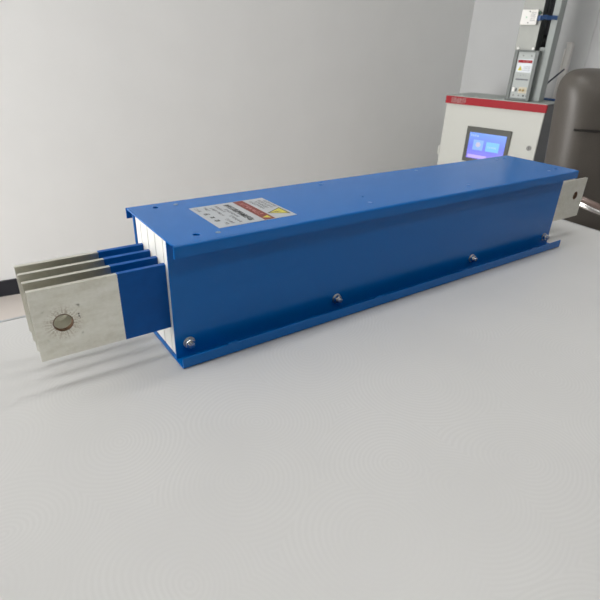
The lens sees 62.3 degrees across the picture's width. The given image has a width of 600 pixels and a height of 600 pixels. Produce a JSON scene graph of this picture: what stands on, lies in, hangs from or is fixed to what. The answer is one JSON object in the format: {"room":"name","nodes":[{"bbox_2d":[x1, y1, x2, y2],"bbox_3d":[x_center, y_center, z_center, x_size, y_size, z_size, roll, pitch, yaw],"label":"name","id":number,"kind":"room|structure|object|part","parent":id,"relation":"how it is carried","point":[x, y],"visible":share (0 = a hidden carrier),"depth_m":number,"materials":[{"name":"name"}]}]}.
{"room":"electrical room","nodes":[
{"label":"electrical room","id":0,"kind":"room"},
{"bbox_2d":[0,294,24,320],"bbox_3d":[0.195,1.011,0.630,5.320,0.100,5.663,-16,32,-31],"label":"floor","id":1,"kind":"structure","parent":0,"point":[11,306],"depth_m":2.30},
{"bbox_2d":[0,219,599,599],"bbox_3d":[-0.076,0.644,0.393,2.602,0.750,1.418,-16,32,-31],"label":"conference table","id":2,"kind":"object","parent":1,"relation":"on","point":[442,442],"visible":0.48,"depth_m":0.52,"materials":[{"name":"laminate"}]},
{"bbox_3d":[-0.462,0.050,0.729,2.597,0.030,0.005,-16,32,-31],"label":"edge trim","id":3,"kind":"part","parent":2,"relation":"part of","materials":[{"name":"silver metal"}]},
{"bbox_2d":[14,155,587,368],"bbox_3d":[0.158,-0.121,0.892,1.170,0.170,0.173,-16,32,-31],"label":"busbar trunking","id":4,"kind":"object","parent":2,"relation":"on","point":[212,277],"visible":1,"depth_m":0.72,"materials":[{"name":"metal"}]},
{"bbox_3d":[0.976,0.034,0.875,0.004,0.030,1.396,-14,31,-29],"label":"edge trim","id":5,"kind":"part","parent":2,"relation":"part of","materials":[{"name":"silver metal"}]},
{"bbox_2d":[437,92,554,164],"bbox_3d":[1.080,-0.673,2.859,0.535,0.922,0.313,24,34,35],"label":"base cabinet","id":6,"kind":"object","parent":1,"relation":"on","point":[476,126],"visible":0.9,"depth_m":2.60,"materials":[{"name":"grey metal"}]},
{"bbox_3d":[1.099,-1.077,2.650,0.531,0.004,0.310,24,34,35],"label":"plate","id":7,"kind":"part","parent":6,"relation":"part of","materials":[{"name":"grey"}]},
{"bbox_2d":[505,0,567,101],"bbox_3d":[1.180,-1.885,2.110,0.165,1.930,0.119,24,34,35],"label":"duct","id":8,"kind":"object","parent":6,"relation":"on","point":[532,63],"visible":1,"depth_m":2.43,"materials":[{"name":"grey metal"}]},
{"bbox_3d":[1.108,-1.118,2.473,0.084,0.209,0.004,24,34,35],"label":"plate","id":9,"kind":"part","parent":8,"relation":"part of","materials":[{"name":"grey metal"}]},
{"bbox_3d":[1.116,-1.053,2.492,0.040,0.028,0.001,24,34,35],"label":"terminal plate","id":10,"kind":"part","parent":8,"relation":"part of","materials":[{"name":"beige plastic"}]},
{"bbox_3d":[1.109,-1.117,2.474,0.116,0.227,0.025,24,34,35],"label":"frame","id":11,"kind":"part","parent":8,"relation":"part of","materials":[{"name":"grey metal"}]},
{"bbox_2d":[520,9,541,24],"bbox_3d":[1.105,-1.349,2.370,0.092,0.064,0.023,24,34,35],"label":"module","id":12,"kind":"object","parent":8,"relation":"attached to","point":[530,16],"visible":1,"depth_m":2.36,"materials":[{"name":"white plastic"}]},
{"bbox_2d":[541,0,552,46],"bbox_3d":[1.208,-1.877,2.107,0.010,1.880,0.008,24,34,35],"label":"cable","id":13,"kind":"object","parent":8,"relation":"in","point":[551,0],"visible":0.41,"depth_m":2.38,"materials":[{"name":"black plastic"}]},
{"bbox_2d":[542,2,552,46],"bbox_3d":[1.224,-1.885,2.125,0.015,1.880,0.013,24,34,35],"label":"cable","id":14,"kind":"object","parent":8,"relation":"in","point":[552,2],"visible":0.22,"depth_m":2.42,"materials":[{"name":"black plastic"}]},
{"bbox_2d":[543,0,555,46],"bbox_3d":[1.216,-1.872,2.098,0.013,1.880,0.011,24,34,35],"label":"cable","id":15,"kind":"object","parent":8,"relation":"in","point":[554,1],"visible":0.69,"depth_m":2.37,"materials":[{"name":"black plastic"}]},
{"bbox_3d":[1.218,-1.904,2.149,0.165,1.930,0.004,24,34,35],"label":"plate","id":16,"kind":"part","parent":8,"relation":"part of","materials":[{"name":"grey metal"}]},
{"bbox_2d":[548,69,564,82],"bbox_3d":[1.328,-1.140,2.617,0.023,0.143,0.287,22,33,33],"label":"cable","id":17,"kind":"object","parent":6,"relation":"attached to","point":[561,71],"visible":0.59,"depth_m":2.62,"materials":[{"name":"black plastic"}]},
{"bbox_2d":[544,68,599,230],"bbox_3d":[1.160,-0.218,1.791,0.631,1.093,0.651,2,27,-1],"label":"office chair","id":18,"kind":"object","parent":1,"relation":"on","point":[574,134],"visible":0.29,"depth_m":1.83,"materials":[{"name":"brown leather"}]},
{"bbox_3d":[0.921,-0.246,1.835,0.100,0.346,0.401,-11,30,-24],"label":"armrest","id":19,"kind":"part","parent":18,"relation":"part of","materials":[{"name":"silver metal"}]},
{"bbox_2d":[0,0,474,280],"bbox_3d":[-1.261,-1.343,1.869,5.541,2.850,0.100,-13,31,-27],"label":"wall","id":20,"kind":"structure","parent":0,"point":[108,107],"depth_m":2.49,"materials":[{"name":"white paint"}]},
{"bbox_2d":[0,278,19,296],"bbox_3d":[-1.282,-0.088,2.459,5.341,0.078,0.012,-13,31,-27],"label":"baseboard","id":21,"kind":"structure","parent":20,"relation":"attached to","point":[8,287],"depth_m":2.39,"materials":[{"name":"black"}]},
{"bbox_2d":[459,0,599,97],"bbox_3d":[2.603,-0.845,1.202,0.100,2.850,5.200,-16,32,-31],"label":"wall","id":22,"kind":"structure","parent":0,"point":[495,24],"depth_m":2.96,"materials":[{"name":"grey paint"}]},
{"bbox_2d":[552,42,573,98],"bbox_3d":[1.427,-0.848,2.929,0.028,1.194,0.034,-16,32,-31],"label":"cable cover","id":23,"kind":"object","parent":22,"relation":"attached to","point":[567,54],"visible":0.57,"depth_m":2.69,"materials":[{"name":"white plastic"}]},
{"bbox_2d":[582,0,599,67],"bbox_3d":[1.522,-1.584,2.469,0.006,2.772,0.012,-16,32,-31],"label":"trim","id":24,"kind":"structure","parent":22,"relation":"attached to","point":[598,8],"depth_m":2.58,"materials":[{"name":"grey paint"}]}
]}

